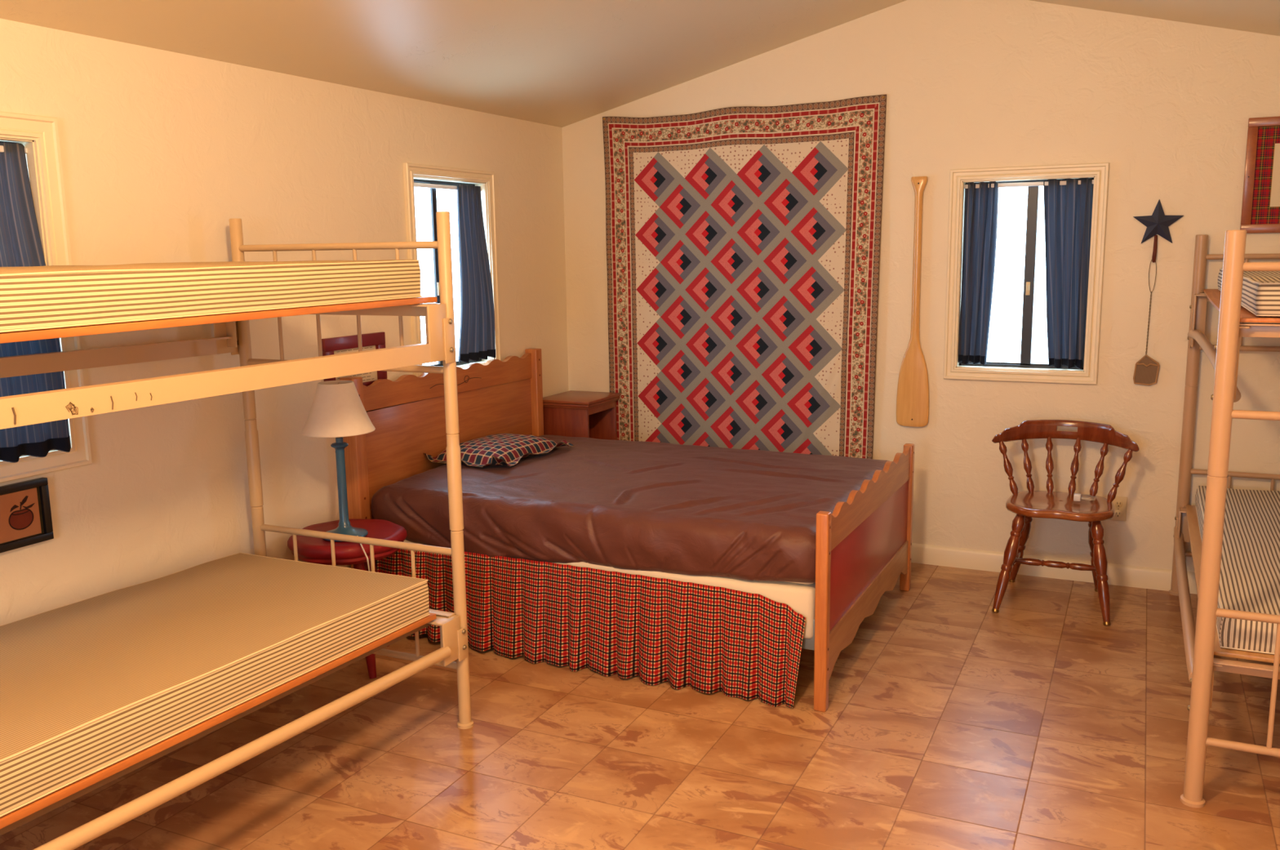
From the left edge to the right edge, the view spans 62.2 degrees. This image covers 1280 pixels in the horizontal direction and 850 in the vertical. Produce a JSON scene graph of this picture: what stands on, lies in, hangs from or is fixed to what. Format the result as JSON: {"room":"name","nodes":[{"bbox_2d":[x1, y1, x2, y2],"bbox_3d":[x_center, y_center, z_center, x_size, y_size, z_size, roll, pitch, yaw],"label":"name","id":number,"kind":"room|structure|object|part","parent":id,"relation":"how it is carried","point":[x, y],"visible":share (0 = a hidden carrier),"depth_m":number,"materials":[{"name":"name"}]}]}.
{"room":"dormitory","nodes":[
{"label":"dormitory","id":0,"kind":"room"},
{"bbox_2d":[0,17,568,625],"bbox_3d":[-1.923,0.016,2.786,0.100,2.180,6.900,4,10,25],"label":"wall","id":1,"kind":"structure","parent":0,"point":[160,149],"depth_m":3.63,"materials":[{"name":"paint"}]},
{"bbox_2d":[0,476,53,552],"bbox_3d":[-1.789,0.265,2.963,0.020,0.183,0.294,4,10,25],"label":"picture frame","id":2,"kind":"object","parent":1,"relation":"attached to","point":[25,513],"visible":1,"depth_m":3.03,"materials":[{"name":"black paint"}]},
{"bbox_2d":[0,487,41,543],"bbox_3d":[-1.790,0.265,2.964,0.002,0.135,0.234,4,10,25],"label":"print","id":3,"kind":"object","parent":2,"relation":"attached to","point":[20,508],"depth_m":3.02,"materials":[{"name":"paper"}]},
{"bbox_2d":[0,111,92,483],"bbox_3d":[-1.919,-0.312,2.724,0.118,1.013,0.951,4,10,25],"label":"window","id":4,"kind":"structure","parent":1,"relation":"in","point":[39,135],"depth_m":3.04,"materials":[{"name":"beige paint"}]},
{"bbox_2d":[0,145,27,153],"bbox_3d":[-1.921,-0.718,2.655,0.024,0.018,0.807,4,10,25],"label":"curtain rod","id":5,"kind":"object","parent":4,"relation":"attached to","point":[2,148],"visible":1,"depth_m":2.95,"materials":[{"name":"white plastic"}]},
{"bbox_2d":[0,142,71,462],"bbox_3d":[-1.866,-0.304,2.732,0.093,0.883,0.759,4,10,25],"label":"curtain","id":6,"kind":"object","parent":5,"relation":"hanging from","point":[20,244],"visible":0.55,"depth_m":2.99,"materials":[{"name":"blue fabric"}]},
{"bbox_2d":[321,331,387,386],"bbox_3d":[-1.145,-0.239,4.270,0.018,0.245,0.363,4,10,25],"label":"picture frame","id":7,"kind":"object","parent":1,"relation":"attached to","point":[348,344],"visible":0.44,"depth_m":4.27,"materials":[{"name":"red paint"}]},
{"bbox_2d":[403,162,501,377],"bbox_3d":[-0.885,-0.688,4.875,0.118,0.960,0.674,4,10,25],"label":"window","id":8,"kind":"structure","parent":1,"relation":"in","point":[413,172],"depth_m":4.83,"materials":[{"name":"beige paint"}]},
{"bbox_3d":[-0.983,-0.667,4.757,0.012,0.824,0.238,4,10,25],"label":"sash","id":9,"kind":"part","parent":8,"relation":"part of","materials":[{"name":"brown metal"}]},
{"bbox_2d":[413,182,457,190],"bbox_3d":[-0.887,-1.080,4.808,0.024,0.018,0.562,4,10,25],"label":"curtain rod","id":10,"kind":"object","parent":8,"relation":"attached to","point":[415,184],"visible":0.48,"depth_m":4.74,"materials":[{"name":"white plastic"}]},
{"bbox_2d":[457,184,495,362],"bbox_3d":[-0.795,-0.707,4.948,0.086,0.815,0.316,4,10,25],"label":"curtain","id":11,"kind":"object","parent":10,"relation":"hanging from","point":[477,331],"visible":1,"depth_m":4.96,"materials":[{"name":"blue fabric"}]},
{"bbox_3d":[-0.918,-0.690,4.890,0.034,0.848,0.562,4,10,25],"label":"sash frame","id":12,"kind":"part","parent":8,"relation":"part of","materials":[{"name":"brown metal"}]},
{"bbox_3d":[-0.863,-0.706,4.978,0.012,0.824,0.330,4,10,25],"label":"sash","id":13,"kind":"part","parent":8,"relation":"part of","materials":[{"name":"brown metal"}]},
{"bbox_2d":[0,562,1279,849],"bbox_3d":[-0.091,1.246,2.118,4.120,0.080,7.100,4,10,25],"label":"floor","id":14,"kind":"structure","parent":0,"point":[950,722],"depth_m":3.23,"materials":[{"name":"tile"}]},
{"bbox_2d":[0,211,473,849],"bbox_3d":[-1.389,0.298,2.645,0.908,1.655,2.023,4,10,25],"label":"bunk bed","id":15,"kind":"object","parent":14,"relation":"on","point":[233,337],"visible":0.75,"depth_m":3.13,"materials":[{"name":"beige metal"}]},
{"bbox_3d":[-1.776,-0.137,2.756,0.033,0.070,1.840,4,10,25],"label":"rail","id":16,"kind":"part","parent":15,"relation":"part of","materials":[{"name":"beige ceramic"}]},
{"bbox_2d":[0,552,430,817],"bbox_3d":[-1.397,0.627,2.675,0.792,0.168,1.793,4,10,25],"label":"mattress","id":17,"kind":"object","parent":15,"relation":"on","point":[87,686],"visible":1,"depth_m":2.70,"materials":[{"name":"beige fabric"}]},
{"bbox_3d":[-1.058,0.737,2.562,0.020,0.074,1.848,4,10,25],"label":"slat rail","id":18,"kind":"part","parent":15,"relation":"part of","materials":[{"name":"brown metal"}]},
{"bbox_2d":[0,612,436,829],"bbox_3d":[-1.393,0.695,2.688,0.798,0.068,1.830,4,10,25],"label":"board","id":19,"kind":"object","parent":15,"relation":"on","point":[47,800],"visible":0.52,"depth_m":2.48,"materials":[{"name":"brown wood"}]},
{"bbox_2d":[0,296,437,343],"bbox_3d":[-1.393,-0.253,2.552,0.805,0.028,1.920,4,10,25],"label":"board","id":20,"kind":"object","parent":15,"relation":"on","point":[33,335],"visible":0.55,"depth_m":2.41,"materials":[{"name":"brown wood"}]},
{"bbox_2d":[0,259,422,333],"bbox_3d":[-1.403,-0.317,2.524,0.783,0.126,1.848,4,10,25],"label":"mattress","id":21,"kind":"object","parent":20,"relation":"on","point":[49,296],"visible":1,"depth_m":2.42,"materials":[{"name":"beige fabric"}]},
{"bbox_3d":[-1.014,-0.088,2.398,0.033,0.070,1.840,4,10,25],"label":"rail","id":22,"kind":"part","parent":15,"relation":"part of","materials":[{"name":"beige metal"}]},
{"bbox_3d":[-1.381,-0.309,3.620,0.006,0.137,0.049,4,10,25],"label":"hook plate","id":23,"kind":"part","parent":15,"relation":"part of","materials":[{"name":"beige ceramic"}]},
{"bbox_3d":[-0.988,0.808,2.541,0.037,0.122,1.772,4,10,25],"label":"rail","id":24,"kind":"part","parent":15,"relation":"part of","materials":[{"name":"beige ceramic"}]},
{"bbox_3d":[-1.350,0.122,3.702,0.047,1.655,0.047,4,10,25],"label":"post","id":25,"kind":"part","parent":15,"relation":"part of","materials":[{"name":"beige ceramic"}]},
{"bbox_3d":[-0.978,-0.573,3.403,0.817,0.022,0.023,4,10,25],"label":"rail","id":26,"kind":"part","parent":15,"relation":"part of","materials":[{"name":"beige metal"}]},
{"bbox_3d":[-0.972,-0.194,3.466,0.817,0.022,0.023,4,10,25],"label":"rail","id":27,"kind":"part","parent":15,"relation":"part of","materials":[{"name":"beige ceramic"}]},
{"bbox_3d":[-0.964,0.383,3.562,0.817,0.022,0.023,4,10,25],"label":"rail","id":28,"kind":"part","parent":15,"relation":"part of","materials":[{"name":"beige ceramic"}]},
{"bbox_3d":[-0.958,0.762,3.625,0.817,0.022,0.023,4,10,25],"label":"rail","id":29,"kind":"part","parent":15,"relation":"part of","materials":[{"name":"beige metal"}]},
{"bbox_3d":[-0.584,-0.259,3.245,0.006,0.137,0.049,4,10,25],"label":"hook plate","id":30,"kind":"part","parent":15,"relation":"part of","materials":[{"name":"beige metal"}]},
{"bbox_3d":[-0.585,0.170,3.343,0.047,1.655,0.047,4,10,25],"label":"post","id":31,"kind":"part","parent":15,"relation":"part of","materials":[{"name":"beige metal"}]},
{"bbox_3d":[-0.570,0.703,3.405,0.006,0.103,0.049,4,10,25],"label":"hook plate","id":32,"kind":"part","parent":15,"relation":"part of","materials":[{"name":"beige metal"}]},
{"bbox_2d":[287,518,407,678],"bbox_3d":[-1.087,0.651,3.989,0.416,0.514,0.416,-9,12,-40],"label":"side table","id":33,"kind":"object","parent":14,"relation":"on","point":[310,549],"visible":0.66,"depth_m":3.85,"materials":[{"name":"red paint"}]},
{"bbox_2d":[301,380,375,571],"bbox_3d":[-1.112,0.343,3.814,0.338,0.981,0.378,-3,10,-11],"label":"table lamp","id":34,"kind":"object","parent":33,"relation":"on","point":[337,411],"visible":0.95,"depth_m":3.75,"materials":[{"name":"blue paint"}]},
{"bbox_3d":[-1.090,-0.065,3.814,0.258,0.178,0.258,4,10,25],"label":"lamp shade","id":35,"kind":"part","parent":34,"relation":"part of","materials":[{"name":"fabric"}]},
{"bbox_3d":[-1.086,0.203,3.859,0.062,0.320,0.062,4,10,25],"label":"stem","id":36,"kind":"part","parent":34,"relation":"part of","materials":[{"name":"blue paint"}]},
{"bbox_3d":[-1.128,0.618,3.844,0.472,0.428,0.155,4,10,25],"label":"cord","id":37,"kind":"part","parent":34,"relation":"part of","materials":[{"name":"beige plastic"}]},
{"bbox_3d":[-1.090,0.438,3.953,0.431,0.082,0.431,4,10,25],"label":"seat","id":38,"kind":"part","parent":33,"relation":"part of","materials":[{"name":"red paint"}]},
{"bbox_3d":[-1.006,0.706,3.882,0.054,0.439,0.117,-7,11,-32],"label":"leg","id":39,"kind":"part","parent":33,"relation":"part of","materials":[{"name":"red paint"}]},
{"bbox_3d":[-1.026,0.667,4.119,0.053,0.439,0.117,4,10,25],"label":"leg","id":40,"kind":"part","parent":33,"relation":"part of","materials":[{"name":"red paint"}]},
{"bbox_2d":[542,390,621,439],"bbox_3d":[-0.318,0.226,5.688,0.314,0.770,0.374,4,10,25],"label":"nightstand","id":41,"kind":"object","parent":14,"relation":"on","point":[571,413],"visible":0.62,"depth_m":5.53,"materials":[{"name":"brown wood"}]},
{"bbox_3d":[-0.392,0.269,5.556,0.286,0.730,0.018,4,10,25],"label":"panel","id":42,"kind":"part","parent":41,"relation":"part of","materials":[{"name":"brown wood"}]},
{"bbox_3d":[-0.324,-0.126,5.632,0.306,0.024,0.367,4,10,25],"label":"moulding","id":43,"kind":"part","parent":41,"relation":"part of","materials":[{"name":"brown wood"}]},
{"bbox_3d":[-0.205,-0.090,5.582,0.012,0.035,0.300,4,10,25],"label":"rail","id":44,"kind":"part","parent":41,"relation":"part of","materials":[{"name":"brown wood"}]},
{"bbox_3d":[-0.256,0.220,5.839,0.286,0.730,0.018,4,10,25],"label":"panel","id":45,"kind":"part","parent":41,"relation":"part of","materials":[{"name":"brown wood"}]},
{"bbox_2d":[339,347,914,711],"bbox_3d":[0.022,0.278,4.482,1.965,1.052,1.450,4,10,25],"label":"double bed","id":46,"kind":"object","parent":14,"relation":"on","point":[863,547],"visible":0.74,"depth_m":4.38,"materials":[{"name":"brown wood"}]},
{"bbox_3d":[-1.132,0.331,4.267,0.068,1.052,0.062,4,10,25],"label":"post","id":47,"kind":"part","parent":46,"relation":"part of","materials":[{"name":"brown wood"}]},
{"bbox_3d":[-0.839,0.397,4.918,0.026,0.300,1.332,4,10,25],"label":"rail","id":48,"kind":"part","parent":46,"relation":"part of","materials":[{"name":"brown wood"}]},
{"bbox_3d":[-0.849,-0.202,4.819,0.026,0.128,1.332,4,10,25],"label":"rail","id":49,"kind":"part","parent":46,"relation":"part of","materials":[{"name":"brown wood"}]},
{"bbox_3d":[-0.850,0.051,4.863,0.020,0.400,1.332,4,10,25],"label":"headboard panel","id":50,"kind":"part","parent":46,"relation":"part of","materials":[{"name":"brown wood"}]},
{"bbox_3d":[-0.538,0.123,5.504,0.068,1.040,0.057,4,10,25],"label":"post","id":51,"kind":"part","parent":46,"relation":"part of","materials":[{"name":"brown wood"}]},
{"bbox_2d":[375,548,805,707],"bbox_3d":[-0.272,0.712,3.917,1.806,0.388,0.066,4,10,25],"label":"bed skirt","id":52,"kind":"object","parent":46,"relation":"attached to","point":[708,639],"visible":0.77,"depth_m":3.82,"materials":[{"name":"red fabric"}]},
{"bbox_2d":[404,539,815,639],"bbox_3d":[0.037,0.485,4.525,1.830,0.180,1.328,4,10,25],"label":"box spring","id":53,"kind":"object","parent":46,"relation":"attached to","point":[800,597],"visible":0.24,"depth_m":3.61,"materials":[{"name":"beige fabric"}]},
{"bbox_2d":[371,435,889,584],"bbox_3d":[0.031,0.310,4.482,1.842,0.265,1.372,4,10,25],"label":"bedspread","id":54,"kind":"object","parent":53,"relation":"on","point":[746,514],"visible":0.88,"depth_m":4.02,"materials":[{"name":"fabric"}]},
{"bbox_2d":[423,433,575,466],"bbox_3d":[-0.639,0.094,4.804,0.450,0.077,0.600,4,11,28],"label":"pillow","id":55,"kind":"object","parent":54,"relation":"on","point":[499,449],"visible":0.94,"depth_m":4.66,"materials":[{"name":"fabric"}]},
{"bbox_3d":[-0.232,0.653,3.964,1.853,0.110,0.024,4,10,25],"label":"rail","id":56,"kind":"part","parent":46,"relation":"part of","materials":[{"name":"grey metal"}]},
{"bbox_3d":[0.604,0.620,3.506,0.042,0.680,0.044,4,10,25],"label":"post","id":57,"kind":"part","parent":46,"relation":"part of","materials":[{"name":"brown wood"}]},
{"bbox_3d":[0.901,0.684,4.146,0.024,0.165,1.334,4,10,25],"label":"rail","id":58,"kind":"part","parent":46,"relation":"part of","materials":[{"name":"brown wood"}]},
{"bbox_3d":[0.897,0.470,4.111,0.012,0.300,1.334,4,10,25],"label":"footboard panel","id":59,"kind":"part","parent":46,"relation":"part of","materials":[{"name":"red wood"}]},
{"bbox_3d":[0.895,0.266,4.077,0.022,0.148,1.334,4,10,25],"label":"rail","id":60,"kind":"part","parent":46,"relation":"part of","materials":[{"name":"brown wood"}]},
{"bbox_3d":[1.192,0.414,4.732,0.042,0.668,0.046,4,10,25],"label":"post","id":61,"kind":"part","parent":46,"relation":"part of","materials":[{"name":"brown wood"}]},
{"bbox_2d":[991,419,1138,625],"bbox_3d":[1.796,0.393,4.540,0.584,0.764,0.515,4,10,25],"label":"chair","id":62,"kind":"object","parent":14,"relation":"on","point":[1029,504],"visible":0.99,"depth_m":4.57,"materials":[{"name":"brown wood"}]},
{"bbox_3d":[1.562,0.573,4.487,0.175,0.413,0.053,-7,11,-35],"label":"leg","id":63,"kind":"part","parent":62,"relation":"part of","materials":[{"name":"brown wood"}]},
{"bbox_3d":[1.724,0.521,4.784,0.052,0.412,0.151,-3,10,-14],"label":"leg","id":64,"kind":"part","parent":62,"relation":"part of","materials":[{"name":"brown wood"}]},
{"bbox_3d":[1.792,0.343,4.521,0.430,0.036,0.390,4,10,25],"label":"seat","id":65,"kind":"part","parent":62,"relation":"part of","materials":[{"name":"brown wood"}]},
{"bbox_3d":[1.853,0.038,4.613,0.584,0.090,0.228,4,10,25],"label":"crest rail","id":66,"kind":"part","parent":62,"relation":"part of","materials":[{"name":"brown wood"}]},
{"bbox_2d":[1073,493,1095,501],"bbox_3d":[1.892,0.310,4.510,0.085,0.028,0.035,4,10,25],"label":"night light","id":67,"kind":"object","parent":62,"relation":"on","point":[1077,496],"visible":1,"depth_m":4.50,"materials":[{"name":"white plastic"}]},
{"bbox_3d":[1.906,0.309,4.507,0.058,0.025,0.026,2,10,16],"label":"lamp shade","id":68,"kind":"part","parent":67,"relation":"part of","materials":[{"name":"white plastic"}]},
{"bbox_3d":[1.999,0.538,4.657,0.137,0.411,0.052,-10,13,-43],"label":"leg","id":69,"kind":"part","parent":62,"relation":"part of","materials":[{"name":"brown wood"}]},
{"bbox_3d":[1.889,0.592,4.341,0.053,0.412,0.160,-1,9,-3],"label":"leg","id":70,"kind":"part","parent":62,"relation":"part of","materials":[{"name":"brown wood"}]},
{"bbox_2d":[1168,229,1279,808],"bbox_3d":[2.302,0.149,3.510,0.866,1.560,2.017,4,10,25],"label":"bunk bed","id":71,"kind":"object","parent":14,"relation":"on","point":[1202,664],"visible":0.93,"depth_m":2.85,"materials":[{"name":"beige metal"}]},
{"bbox_3d":[1.946,0.596,3.787,0.039,0.110,1.877,4,10,25],"label":"rail","id":72,"kind":"part","parent":71,"relation":"part of","materials":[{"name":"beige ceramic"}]},
{"bbox_3d":[2.728,0.585,4.478,0.774,0.022,0.023,4,10,25],"label":"rail","id":73,"kind":"part","parent":71,"relation":"part of","materials":[{"name":"beige"}]},
{"bbox_3d":[2.357,-0.025,4.551,0.054,1.560,0.054,4,10,25],"label":"post","id":74,"kind":"part","parent":71,"relation":"part of","materials":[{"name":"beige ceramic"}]},
{"bbox_3d":[2.326,-0.418,4.475,0.006,0.181,0.049,4,10,25],"label":"hook plate","id":75,"kind":"part","parent":71,"relation":"part of","materials":[{"name":"beige metal"}]},
{"bbox_3d":[1.960,-0.219,3.635,0.096,0.092,1.877,4,10,25],"label":"rail","id":76,"kind":"part","parent":71,"relation":"part of","materials":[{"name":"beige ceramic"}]},
{"bbox_3d":[1.520,0.276,2.810,0.054,1.560,0.054,4,10,25],"label":"post","id":77,"kind":"part","parent":71,"relation":"part of","materials":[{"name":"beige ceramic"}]},
{"bbox_2d":[1185,504,1279,663],"bbox_3d":[2.295,0.509,3.570,0.766,0.012,1.815,4,10,25],"label":"board","id":78,"kind":"object","parent":71,"relation":"on","point":[1192,517],"visible":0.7,"depth_m":3.62,"materials":[{"name":"brown wood"}]},
{"bbox_2d":[1195,485,1279,654],"bbox_3d":[2.292,0.452,3.558,0.701,0.101,1.763,4,10,25],"label":"mattress","id":79,"kind":"object","parent":78,"relation":"on","point":[1250,575],"visible":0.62,"depth_m":3.36,"materials":[{"name":"white fabric"}]},
{"bbox_3d":[2.723,0.222,4.418,0.774,0.022,0.023,4,10,25],"label":"rail","id":80,"kind":"part","parent":71,"relation":"part of","materials":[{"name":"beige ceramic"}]},
{"bbox_3d":[2.716,-0.307,4.330,0.774,0.022,0.023,4,10,25],"label":"rail","id":81,"kind":"part","parent":71,"relation":"part of","materials":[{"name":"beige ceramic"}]},
{"bbox_2d":[1203,288,1279,322],"bbox_3d":[2.289,-0.386,3.424,0.755,0.028,1.905,4,10,25],"label":"board","id":82,"kind":"object","parent":71,"relation":"on","point":[1213,295],"visible":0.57,"depth_m":3.08,"materials":[{"name":"brown wood"}]},
{"bbox_2d":[1217,267,1279,316],"bbox_3d":[2.287,-0.446,3.400,0.679,0.095,1.754,4,10,25],"label":"mattress","id":83,"kind":"object","parent":82,"relation":"on","point":[1260,294],"visible":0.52,"depth_m":2.81,"materials":[{"name":"white fabric"}]},
{"bbox_3d":[1.892,0.886,2.737,0.774,0.022,0.023,4,10,25],"label":"rail","id":84,"kind":"part","parent":71,"relation":"part of","materials":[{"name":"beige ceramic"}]},
{"bbox_3d":[2.710,-0.680,4.268,0.774,0.022,0.023,4,10,25],"label":"rail","id":85,"kind":"part","parent":71,"relation":"part of","materials":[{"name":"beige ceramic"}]},
{"bbox_3d":[1.886,0.523,2.676,0.774,0.022,0.023,4,10,25],"label":"rail","id":86,"kind":"part","parent":71,"relation":"part of","materials":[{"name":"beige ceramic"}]},
{"bbox_3d":[1.879,-0.007,2.589,0.774,0.022,0.023,4,10,25],"label":"rail","id":87,"kind":"part","parent":71,"relation":"part of","materials":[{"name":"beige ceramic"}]},
{"bbox_3d":[1.873,-0.380,2.527,0.774,0.022,0.023,4,10,25],"label":"rail","id":88,"kind":"part","parent":71,"relation":"part of","materials":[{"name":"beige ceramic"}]},
{"bbox_2d":[0,0,1279,127],"bbox_3d":[-0.126,-1.217,1.709,4.220,0.627,7.100,4,10,25],"label":"ceiling","id":89,"kind":"structure","parent":0,"point":[557,63],"depth_m":4.08,"materials":[{"name":"beige paint"}]},
{"bbox_2d":[561,0,1279,572],"bbox_3d":[1.388,-0.649,5.010,4.120,2.670,0.100,4,10,25],"label":"wall","id":90,"kind":"structure","parent":0,"point":[1169,105],"depth_m":4.73,"materials":[{"name":"paint"}]},
{"bbox_2d":[602,93,886,458],"bbox_3d":[0.486,-0.550,5.390,1.480,2.076,0.022,4,10,25],"label":"quilt","id":91,"kind":"object","parent":90,"relation":"attached to","point":[743,244],"visible":0.87,"depth_m":5.33,"materials":[{"name":"multicoloured fabric"}]},
{"bbox_2d":[896,176,928,426],"bbox_3d":[1.296,-0.570,4.990,0.154,1.169,0.030,4,10,25],"label":"paddle","id":92,"kind":"object","parent":90,"relation":"attached to","point":[913,388],"visible":1,"depth_m":5.02,"materials":[{"name":"brown wood"}]},
{"bbox_2d":[943,162,1109,384],"bbox_3d":[1.745,-0.680,4.820,0.665,0.961,0.118,4,10,25],"label":"window","id":93,"kind":"structure","parent":90,"relation":"in","point":[1024,371],"depth_m":4.80,"materials":[{"name":"beige paint"}]},
{"bbox_3d":[1.663,-0.692,4.899,0.307,0.821,0.012,4,10,25],"label":"sash","id":94,"kind":"part","parent":93,"relation":"part of","materials":[{"name":"brown metal"}]},
{"bbox_3d":[1.760,-0.686,4.852,0.549,0.845,0.034,4,10,25],"label":"sash frame","id":95,"kind":"part","parent":93,"relation":"part of","materials":[{"name":"brown metal"}]},
{"bbox_2d":[964,179,1093,188],"bbox_3d":[1.738,-1.079,4.751,0.549,0.018,0.024,4,10,25],"label":"curtain rod","id":96,"kind":"object","parent":93,"relation":"attached to","point":[1063,182],"visible":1,"depth_m":4.76,"materials":[{"name":"white plastic"}]},
{"bbox_2d":[958,181,998,364],"bbox_3d":[1.560,-0.695,4.894,0.152,0.837,0.035,4,10,25],"label":"curtain","id":97,"kind":"object","parent":96,"relation":"hanging from","point":[981,204],"visible":1,"depth_m":4.89,"materials":[{"name":"blue fabric"}]},
{"bbox_2d":[1043,177,1093,368],"bbox_3d":[1.895,-0.672,4.738,0.208,0.841,0.037,4,10,25],"label":"curtain","id":98,"kind":"object","parent":96,"relation":"hanging from","point":[1068,208],"visible":1,"depth_m":4.73,"materials":[{"name":"blue fabric"}]},
{"bbox_3d":[1.874,-0.677,4.787,0.263,0.821,0.012,4,10,25],"label":"sash","id":99,"kind":"part","parent":93,"relation":"part of","materials":[{"name":"brown metal"}]},
{"bbox_2d":[911,542,1197,594],"bbox_3d":[1.382,0.629,5.170,3.892,0.095,0.014,4,10,25],"label":"baseboard","id":100,"kind":"structure","parent":90,"relation":"attached to","point":[1151,578],"depth_m":4.93,"materials":[{"name":"beige paint"}]},
{"bbox_2d":[1109,496,1127,520],"bbox_3d":[2.148,0.376,4.760,0.068,0.112,0.009,4,10,25],"label":"wall outlet","id":101,"kind":"object","parent":90,"relation":"attached to","point":[1120,503],"visible":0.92,"depth_m":4.75,"materials":[{"name":"beige plastic"}]},
{"bbox_2d":[1114,500,1122,507],"bbox_3d":[2.147,0.354,4.755,0.034,0.034,0.004,4,10,25],"label":"socket","id":102,"kind":"object","parent":101,"relation":"attached to","point":[1117,504],"depth_m":4.75,"materials":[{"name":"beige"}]},
{"bbox_2d":[1114,510,1122,517],"bbox_3d":[2.148,0.400,4.762,0.034,0.034,0.004,4,10,25],"label":"socket","id":103,"kind":"object","parent":101,"relation":"attached to","point":[1118,513],"depth_m":4.76,"materials":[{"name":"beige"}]},
{"bbox_2d":[1133,259,1159,385],"bbox_3d":[2.201,-0.443,4.579,0.102,0.550,0.012,4,10,25],"label":"fly swatter","id":104,"kind":"object","parent":90,"relation":"attached to","point":[1146,369],"visible":1,"depth_m":4.61,"materials":[{"name":"brown metal"}]},
{"bbox_3d":[2.201,-0.507,4.572,0.029,0.420,0.006,4,10,25],"label":"wire handle","id":105,"kind":"part","parent":104,"relation":"part of","materials":[{"name":"brown metal"}]},
{"bbox_2d":[1151,235,1157,262],"bbox_3d":[2.199,-0.753,4.528,0.017,0.116,0.032,4,10,25],"label":"handle","id":106,"kind":"object","parent":90,"relation":"attached to","point":[1155,242],"visible":1,"depth_m":4.52,"materials":[{"name":"brown wood"}]},
{"bbox_2d":[1133,199,1183,244],"bbox_3d":[2.199,-0.865,4.500,0.197,0.187,0.034,4,10,25],"label":"metal star","id":107,"kind":"object","parent":90,"relation":"attached to","point":[1158,223],"visible":1,"depth_m":4.50,"materials":[{"name":"metal"}]},
{"bbox_2d":[1240,115,1279,233],"bbox_3d":[2.668,-1.009,4.263,0.414,0.461,0.024,4,10,25],"label":"picture frame","id":108,"kind":"object","parent":90,"relation":"attached to","point":[1260,206],"visible":0.91,"depth_m":4.32,"materials":[{"name":"brown wood"}]}
]}

